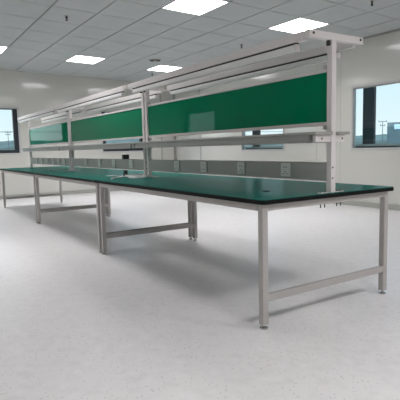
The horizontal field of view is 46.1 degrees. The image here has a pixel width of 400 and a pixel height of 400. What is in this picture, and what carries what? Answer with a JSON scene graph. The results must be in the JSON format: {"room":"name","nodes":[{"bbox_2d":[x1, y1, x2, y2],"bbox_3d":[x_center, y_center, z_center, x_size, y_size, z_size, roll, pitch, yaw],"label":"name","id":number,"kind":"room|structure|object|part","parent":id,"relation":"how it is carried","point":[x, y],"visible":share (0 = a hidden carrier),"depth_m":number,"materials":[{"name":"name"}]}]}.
{"room":"electronics workshop","nodes":[
{"label":"electronics workshop","id":0,"kind":"room"},
{"bbox_2d":[0,69,174,195],"bbox_3d":[-4.526,-1.542,10.563,9.080,3.050,0.120,-5,7,-33],"label":"wall","id":1,"kind":"structure","parent":0,"point":[32,92],"depth_m":11.08,"materials":[{"name":"white paint"}]},
{"bbox_2d":[0,107,21,154],"bbox_3d":[-4.807,-1.525,10.377,1.565,1.070,0.128,-5,7,-33],"label":"window","id":2,"kind":"structure","parent":1,"relation":"in","point":[15,110],"depth_m":10.72,"materials":[{"name":"grey metal"}]},
{"bbox_2d":[0,189,120,198],"bbox_3d":[-4.411,-0.067,10.694,8.940,0.085,0.020,-5,7,-33],"label":"baseboard","id":3,"kind":"structure","parent":1,"relation":"attached to","point":[88,190],"depth_m":11.43,"materials":[{"name":"silver metal"}]},
{"bbox_2d":[100,110,142,152],"bbox_3d":[-1.937,-1.778,12.225,1.390,1.065,0.128,-5,7,-33],"label":"window","id":4,"kind":"structure","parent":1,"relation":"in","point":[101,111],"depth_m":12.04,"materials":[{"name":"grey metal"}]},
{"bbox_2d":[160,93,162,171],"bbox_3d":[-1.044,-1.763,12.740,0.040,2.690,0.004,-5,7,-33],"label":"trim","id":5,"kind":"structure","parent":1,"relation":"attached to","point":[160,93],"depth_m":12.78,"materials":[{"name":"silver metal"}]},
{"bbox_2d":[172,95,176,172],"bbox_3d":[-0.692,-1.788,12.940,0.050,2.680,0.050,-5,7,-33],"label":"trim","id":6,"kind":"structure","parent":1,"relation":"attached to","point":[175,148],"depth_m":12.97,"materials":[{"name":"silver metal"}]},
{"bbox_2d":[0,190,399,399],"bbox_3d":[-0.744,0.574,4.924,9.760,0.100,14.350,-5,7,-33],"label":"floor","id":7,"kind":"structure","parent":0,"point":[164,315],"depth_m":3.14,"materials":[{"name":"plastic"}]},
{"bbox_2d":[0,107,108,222],"bbox_3d":[-2.621,-0.647,8.175,1.185,1.704,2.536,-5,7,-33],"label":"workbench","id":8,"kind":"object","parent":7,"relation":"on","point":[56,133],"visible":0.87,"depth_m":7.96,"materials":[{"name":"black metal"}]},
{"bbox_3d":[-3.740,-0.225,8.948,0.040,0.697,0.040,-5,7,-33],"label":"leg","id":9,"kind":"part","parent":8,"relation":"part of","materials":[{"name":"white metal"}]},
{"bbox_3d":[-2.628,-0.498,8.184,1.124,0.040,2.481,-5,7,-33],"label":"apron frame","id":10,"kind":"part","parent":8,"relation":"part of","materials":[{"name":"white metal"}]},
{"bbox_3d":[-3.308,-1.095,9.158,0.040,0.912,0.040,-5,7,-33],"label":"post","id":11,"kind":"part","parent":8,"relation":"part of","materials":[{"name":"white metal"}]},
{"bbox_3d":[-2.408,-0.032,6.907,0.040,0.697,0.040,-5,7,-33],"label":"leg","id":12,"kind":"part","parent":8,"relation":"part of","materials":[{"name":"grey metal"}]},
{"bbox_2d":[19,111,54,122],"bbox_3d":[-2.810,-1.395,7.984,0.038,0.041,2.290,-5,7,-33],"label":"tube light","id":13,"kind":"object","parent":8,"relation":"attached to","point":[45,113],"depth_m":7.84,"materials":[{"name":"white plastic"}]},
{"bbox_3d":[-2.811,-1.450,7.977,0.040,0.052,2.412,-5,7,-33],"label":"light rail","id":14,"kind":"part","parent":8,"relation":"part of","materials":[{"name":"white metal"}]},
{"bbox_2d":[21,146,58,148],"bbox_3d":[-2.655,-0.904,8.128,0.303,0.017,2.536,-5,7,-33],"label":"shelf","id":15,"kind":"object","parent":8,"relation":"attached to","point":[30,147],"depth_m":7.76,"materials":[{"name":"silver metal"}]},
{"bbox_3d":[-2.642,-1.123,8.119,0.024,0.338,2.412,-5,7,-33],"label":"panel frame","id":16,"kind":"part","parent":8,"relation":"part of","materials":[{"name":"green"}]},
{"bbox_3d":[-2.642,-1.125,8.118,0.006,0.298,2.412,-5,7,-33],"label":"green panel","id":17,"kind":"part","parent":8,"relation":"part of","materials":[{"name":"teal plastic"}]},
{"bbox_3d":[-2.831,-0.311,9.534,0.040,0.697,0.040,-5,7,-33],"label":"leg","id":18,"kind":"part","parent":8,"relation":"part of","materials":[{"name":"white metal"}]},
{"bbox_2d":[42,112,81,122],"bbox_3d":[-2.466,-1.431,8.241,0.038,0.041,2.230,-5,7,-33],"label":"tube light","id":19,"kind":"object","parent":8,"relation":"attached to","point":[61,116],"depth_m":8.23,"materials":[{"name":"white plastic"}]},
{"bbox_3d":[-2.451,-1.484,8.209,0.040,0.052,2.412,-5,7,-33],"label":"light rail","id":20,"kind":"part","parent":8,"relation":"part of","materials":[{"name":"white metal"}]},
{"bbox_3d":[-1.967,-0.901,7.103,0.040,0.912,0.040,-5,7,-33],"label":"post","id":21,"kind":"part","parent":8,"relation":"part of","materials":[{"name":"white metal"}]},
{"bbox_3d":[-1.499,-0.118,7.492,0.040,0.697,0.040,-5,7,-33],"label":"leg","id":22,"kind":"part","parent":8,"relation":"part of","materials":[{"name":"grey metal"}]},
{"bbox_2d":[33,85,192,252],"bbox_3d":[-1.237,-0.447,6.054,1.185,1.704,2.536,-5,7,-33],"label":"workbench","id":23,"kind":"object","parent":7,"relation":"on","point":[129,123],"visible":0.78,"depth_m":5.73,"materials":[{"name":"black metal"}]},
{"bbox_3d":[-2.356,-0.025,6.828,0.040,0.697,0.040,-5,7,-33],"label":"leg","id":24,"kind":"part","parent":23,"relation":"part of","materials":[{"name":"grey metal"}]},
{"bbox_3d":[-1.245,-0.298,6.063,1.124,0.040,2.481,-5,7,-33],"label":"apron frame","id":25,"kind":"part","parent":23,"relation":"part of","materials":[{"name":"white metal"}]},
{"bbox_3d":[-1.924,-0.895,7.037,0.040,0.912,0.040,-5,7,-33],"label":"post","id":26,"kind":"part","parent":23,"relation":"part of","materials":[{"name":"white metal"}]},
{"bbox_2d":[58,92,124,112],"bbox_3d":[-1.426,-1.195,5.863,0.038,0.041,2.290,-5,7,-33],"label":"tube light","id":27,"kind":"object","parent":23,"relation":"attached to","point":[112,95],"depth_m":5.64,"materials":[{"name":"white"}]},
{"bbox_3d":[-1.427,-1.250,5.857,0.040,0.052,2.412,-5,7,-33],"label":"light rail","id":28,"kind":"part","parent":23,"relation":"part of","materials":[{"name":"white metal"}]},
{"bbox_2d":[59,142,131,146],"bbox_3d":[-1.272,-0.704,6.008,0.303,0.017,2.536,-5,7,-33],"label":"shelf","id":29,"kind":"object","parent":23,"relation":"attached to","point":[126,144],"depth_m":5.47,"materials":[{"name":"silver metal"}]},
{"bbox_3d":[-1.024,0.168,4.787,0.040,0.697,0.040,-5,7,-33],"label":"leg","id":30,"kind":"part","parent":23,"relation":"part of","materials":[{"name":"grey metal"}]},
{"bbox_3d":[-1.258,-0.922,5.998,0.024,0.338,2.412,-5,7,-33],"label":"panel frame","id":31,"kind":"part","parent":23,"relation":"part of","materials":[{"name":"white metal"}]},
{"bbox_3d":[-1.258,-0.924,5.998,0.006,0.298,2.412,-5,7,-33],"label":"green panel","id":32,"kind":"part","parent":23,"relation":"part of","materials":[{"name":"teal plastic"}]},
{"bbox_3d":[-1.447,-0.111,7.413,0.040,0.697,0.040,-5,7,-33],"label":"leg","id":33,"kind":"part","parent":23,"relation":"part of","materials":[{"name":"grey metal"}]},
{"bbox_2d":[86,95,157,113],"bbox_3d":[-1.082,-1.231,6.120,0.038,0.041,2.230,-5,7,-33],"label":"tube light","id":34,"kind":"object","parent":23,"relation":"attached to","point":[136,99],"depth_m":6.06,"materials":[{"name":"white plastic"}]},
{"bbox_3d":[-1.067,-1.284,6.089,0.040,0.052,2.412,-5,7,-33],"label":"light rail","id":35,"kind":"part","parent":23,"relation":"part of","materials":[{"name":"white metal"}]},
{"bbox_2d":[122,154,128,158],"bbox_3d":[-0.862,-0.501,5.440,0.064,0.052,0.070,-5,7,-33],"label":"plug","id":36,"kind":"object","parent":23,"relation":"on","point":[126,156],"visible":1,"depth_m":5.41,"materials":[{"name":"black plastic"}]},
{"bbox_2d":[106,174,151,177],"bbox_3d":[-0.744,-0.271,5.104,0.296,0.038,0.719,-5,7,-33],"label":"cable bundle","id":37,"kind":"object","parent":23,"relation":"on","point":[131,175],"visible":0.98,"depth_m":4.93,"materials":[{"name":"white plastic"}]},
{"bbox_2d":[129,160,132,167],"bbox_3d":[-0.773,-0.403,5.274,0.011,0.093,0.090,-5,7,-33],"label":"outlet","id":38,"kind":"object","parent":23,"relation":"attached to","point":[130,161],"depth_m":5.26,"materials":[{"name":"grey plastic"}]},
{"bbox_3d":[-0.584,-0.701,4.982,0.040,0.912,0.040,-5,7,-33],"label":"post","id":39,"kind":"part","parent":23,"relation":"part of","materials":[{"name":"white metal"}]},
{"bbox_3d":[-0.571,-1.177,4.945,0.470,0.042,0.040,-5,7,-33],"label":"arm","id":40,"kind":"part","parent":23,"relation":"part of"},
{"bbox_3d":[-0.115,0.082,5.372,0.040,0.697,0.040,-5,7,-33],"label":"leg","id":41,"kind":"part","parent":23,"relation":"part of","materials":[{"name":"grey metal"}]},
{"bbox_2d":[96,29,393,329],"bbox_3d":[0.147,-0.246,3.934,1.185,1.704,2.536,-5,7,-33],"label":"workbench","id":42,"kind":"object","parent":7,"relation":"on","point":[307,99],"visible":0.99,"depth_m":3.32,"materials":[{"name":"grey metal"}]},
{"bbox_3d":[-0.973,0.176,4.707,0.040,0.697,0.040,-5,7,-33],"label":"leg","id":43,"kind":"part","parent":42,"relation":"part of","materials":[{"name":"grey metal"}]},
{"bbox_3d":[-0.528,-1.171,4.879,0.470,0.042,0.040,-5,7,-33],"label":"arm","id":44,"kind":"part","parent":42,"relation":"part of"},
{"bbox_3d":[-0.541,-0.694,4.917,0.040,0.912,0.040,-5,7,-33],"label":"post","id":45,"kind":"part","parent":42,"relation":"part of","materials":[{"name":"white metal"}]},
{"bbox_2d":[174,161,179,170],"bbox_3d":[-0.218,-0.322,4.422,0.011,0.093,0.090,-5,7,-33],"label":"outlet","id":46,"kind":"object","parent":42,"relation":"attached to","point":[176,163],"depth_m":4.41,"materials":[{"name":"grey plastic"}]},
{"bbox_3d":[-0.063,0.090,5.293,0.040,0.697,0.040,-5,7,-33],"label":"leg","id":47,"kind":"part","parent":42,"relation":"part of","materials":[{"name":"grey metal"}]},
{"bbox_2d":[201,161,206,171],"bbox_3d":[0.033,-0.286,4.038,0.011,0.093,0.090,-5,7,-33],"label":"outlet","id":48,"kind":"object","parent":42,"relation":"attached to","point":[203,163],"depth_m":4.03,"materials":[{"name":"grey plastic"}]},
{"bbox_2d":[132,44,299,93],"bbox_3d":[-0.042,-0.994,3.742,0.038,0.041,2.290,-5,7,-33],"label":"tube light","id":49,"kind":"object","parent":42,"relation":"attached to","point":[282,49],"depth_m":3.40,"materials":[{"name":"white"}]},
{"bbox_3d":[-0.044,-1.049,3.736,0.040,0.052,2.412,-5,7,-33],"label":"light rail","id":50,"kind":"part","parent":42,"relation":"part of","materials":[{"name":"white metal"}]},
{"bbox_3d":[0.125,-0.722,3.878,0.024,0.338,2.412,-5,7,-33],"label":"panel frame","id":51,"kind":"part","parent":42,"relation":"part of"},
{"bbox_3d":[0.125,-0.724,3.877,0.006,0.298,2.412,-5,7,-33],"label":"green panel","id":52,"kind":"part","parent":42,"relation":"part of","materials":[{"name":"teal plastic"}]},
{"bbox_2d":[237,162,244,173],"bbox_3d":[0.316,-0.245,3.604,0.011,0.093,0.090,-5,7,-33],"label":"outlet","id":53,"kind":"object","parent":42,"relation":"attached to","point":[240,165],"depth_m":3.60,"materials":[{"name":"grey plastic"}]},
{"bbox_2d":[132,132,349,143],"bbox_3d":[0.112,-0.504,3.887,0.303,0.017,2.536,-5,7,-33],"label":"shelf","id":54,"kind":"object","parent":42,"relation":"attached to","point":[302,135],"depth_m":3.23,"materials":[{"name":"silver metal"}]},
{"bbox_3d":[0.139,-0.097,3.942,1.124,0.040,2.481,-5,7,-33],"label":"apron frame","id":55,"kind":"part","parent":42,"relation":"part of","materials":[{"name":"grey metal"}]},
{"bbox_2d":[169,52,340,94],"bbox_3d":[0.302,-1.031,3.999,0.038,0.041,2.230,-5,7,-33],"label":"tube light","id":56,"kind":"object","parent":42,"relation":"attached to","point":[321,57],"depth_m":3.74,"materials":[{"name":"white"}]},
{"bbox_3d":[0.317,-1.083,3.968,0.040,0.052,2.412,-5,7,-33],"label":"light rail","id":57,"kind":"part","parent":42,"relation":"part of","materials":[{"name":"white metal"}]},
{"bbox_3d":[0.359,0.368,2.666,0.040,0.697,0.040,-5,7,-33],"label":"leg","id":58,"kind":"part","parent":42,"relation":"part of","materials":[{"name":"grey metal"}]},
{"bbox_2d":[281,163,290,176],"bbox_3d":[0.583,-0.206,3.195,0.011,0.093,0.090,-5,7,-33],"label":"outlet","id":59,"kind":"object","parent":42,"relation":"attached to","point":[285,167],"depth_m":3.18,"materials":[{"name":"grey plastic"}]},
{"bbox_3d":[0.800,-0.500,2.862,0.040,0.912,0.040,-5,7,-33],"label":"post","id":60,"kind":"part","parent":42,"relation":"part of","materials":[{"name":"white metal"}]},
{"bbox_3d":[0.812,-0.977,2.825,0.470,0.042,0.040,-5,7,-33],"label":"arm","id":61,"kind":"part","parent":42,"relation":"part of"},
{"bbox_3d":[1.269,0.283,3.251,0.040,0.697,0.040,-5,7,-33],"label":"leg","id":62,"kind":"part","parent":42,"relation":"part of","materials":[{"name":"grey metal"}]},
{"bbox_2d":[0,0,399,84],"bbox_3d":[-0.785,-2.421,4.734,9.160,0.364,13.750,-5,7,-33],"label":"ceiling","id":63,"kind":"structure","parent":0,"point":[38,38],"depth_m":7.18,"materials":[{"name":"tile"}]},
{"bbox_2d":[0,46,7,53],"bbox_3d":[-3.813,-2.712,8.390,0.597,0.022,0.672,-4,6,-33],"label":"recessed light","id":64,"kind":"object","parent":63,"relation":"in","point":[2,48],"visible":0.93,"depth_m":8.45,"materials":[{"name":"white plastic"}]},
{"bbox_2d":[65,55,105,63],"bbox_3d":[-2.291,-2.807,9.375,0.597,0.022,0.672,-4,6,-33],"label":"recessed light","id":65,"kind":"object","parent":63,"relation":"in","point":[76,58],"visible":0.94,"depth_m":9.35,"materials":[{"name":"white plastic"}]},
{"bbox_2d":[148,59,161,61],"bbox_3d":[-0.899,-2.791,9.398,0.280,0.024,0.280,-5,7,-33],"label":"ceiling vent","id":66,"kind":"object","parent":63,"relation":"in","point":[151,60],"visible":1,"depth_m":9.36,"materials":[{"name":"silver metal"}]},
{"bbox_2d":[146,65,182,71],"bbox_3d":[-0.768,-2.902,10.359,0.597,0.022,0.672,-4,6,-33],"label":"recessed light","id":67,"kind":"object","parent":63,"relation":"in","point":[163,68],"visible":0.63,"depth_m":10.33,"materials":[{"name":"white plastic"}]},
{"bbox_2d":[161,0,228,15],"bbox_3d":[-0.068,-2.485,5.968,0.597,0.022,0.672,-4,6,-33],"label":"recessed light","id":68,"kind":"object","parent":63,"relation":"in","point":[196,7],"visible":0.92,"depth_m":5.99,"materials":[{"name":"white plastic"}]},
{"bbox_2d":[268,17,328,33],"bbox_3d":[1.455,-2.580,6.953,0.597,0.022,0.672,-4,6,-33],"label":"recessed light","id":69,"kind":"object","parent":63,"relation":"in","point":[299,24],"visible":0.79,"depth_m":6.91,"materials":[{"name":"white plastic"}]},
{"bbox_2d":[252,130,260,146],"bbox_3d":[1.280,-1.665,10.662,0.060,3.000,0.230,-5,7,-33],"label":"trim","id":70,"kind":"structure","parent":0,"point":[257,132],"depth_m":10.63,"materials":[{"name":"grey metal"}]},
{"bbox_2d":[175,31,399,204],"bbox_3d":[3.054,-1.367,7.338,0.120,3.050,13.790,-5,7,-33],"label":"wall","id":71,"kind":"structure","parent":0,"point":[377,59],"depth_m":8.06,"materials":[{"name":"white paint"}]},
{"bbox_2d":[198,89,201,174],"bbox_3d":[0.005,-1.692,11.912,0.004,2.680,0.060,-5,7,-33],"label":"trim","id":72,"kind":"structure","parent":71,"relation":"attached to","point":[198,89],"depth_m":11.96,"materials":[{"name":"silver metal"}]},
{"bbox_2d":[241,129,283,150],"bbox_3d":[1.317,-1.571,9.935,0.058,1.070,1.390,-5,7,-33],"label":"window","id":73,"kind":"structure","parent":71,"relation":"in","point":[242,132],"depth_m":10.08,"materials":[{"name":"grey"}]},
{"bbox_2d":[340,100,340,131],"bbox_3d":[2.445,-1.339,8.175,0.002,2.680,0.006,-5,7,-33],"label":"trim","id":74,"kind":"structure","parent":71,"relation":"attached to","point":[340,100],"depth_m":8.16,"materials":[{"name":"silver metal"}]},
{"bbox_2d":[333,201,399,210],"bbox_3d":[3.035,0.113,7.454,0.020,0.085,13.530,-5,7,-33],"label":"baseboard","id":75,"kind":"structure","parent":71,"relation":"attached to","point":[353,203],"depth_m":7.80,"materials":[{"name":"silver metal"}]},
{"bbox_2d":[351,79,399,149],"bbox_3d":[2.965,-1.330,7.410,0.058,1.075,1.390,-5,7,-33],"label":"window","id":76,"kind":"structure","parent":71,"relation":"in","point":[353,88],"depth_m":7.86,"materials":[{"name":"grey metal"}]},
{"bbox_2d":[363,29,399,39],"bbox_3d":[2.976,-2.574,7.144,0.030,0.025,13.500,-5,7,-33],"label":"trim","id":77,"kind":"structure","parent":71,"relation":"attached to","point":[396,30],"depth_m":7.33,"materials":[{"name":"silver metal"}]},
{"bbox_2d":[246,143,399,148],"bbox_3d":[3.262,-0.839,7.704,0.120,0.110,13.850,-5,7,-33],"label":"trim","id":78,"kind":"structure","parent":0,"point":[356,146],"depth_m":8.21,"materials":[{"name":"grey metal"}]},
{"bbox_2d":[362,87,375,143],"bbox_3d":[2.931,-1.426,8.133,0.060,3.000,0.230,-5,7,-33],"label":"trim","id":79,"kind":"structure","parent":78,"relation":"attached to","point":[369,94],"depth_m":8.09,"materials":[{"name":"grey metal"}]},
{"label":"outside","id":80,"kind":"structure","parent":0,"visible":0},
{"bbox_3d":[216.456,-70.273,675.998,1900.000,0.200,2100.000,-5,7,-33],"label":"ground","id":81,"kind":"structure","parent":80,"visible":0},
{"bbox_2d":[0,139,138,149],"bbox_3d":[-163.948,-9.182,124.097,478.670,16.931,252.706,-5,7,-33],"label":"tree line","id":82,"kind":"object","parent":81,"relation":"on","point":[3,144],"visible":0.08,"depth_m":260.43,"materials":[{"name":"green plant"}]},
{"bbox_2d":[246,134,386,146],"bbox_3d":[98.743,-27.923,249.266,140.648,14.445,178.453,-5,7,-33],"label":"tree belt","id":83,"kind":"object","parent":81,"relation":"on","point":[378,140],"visible":0.09,"depth_m":251.65,"materials":[{"name":"green plant"}]},
{"bbox_2d":[379,120,386,143],"bbox_3d":[61.151,-18.214,157.576,2.600,16.960,0.304,1,7,21],"label":"utility pole","id":84,"kind":"object","parent":81,"relation":"on","point":[382,125],"visible":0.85,"depth_m":156.90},
{"bbox_2d":[387,122,399,143],"bbox_3d":[85.071,-22.151,180.718,24.000,18.600,10.100,2,7,24],"label":"building","id":85,"kind":"structure","parent":81,"relation":"on","point":[393,128],"depth_m":179.85,"materials":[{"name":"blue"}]}
]}

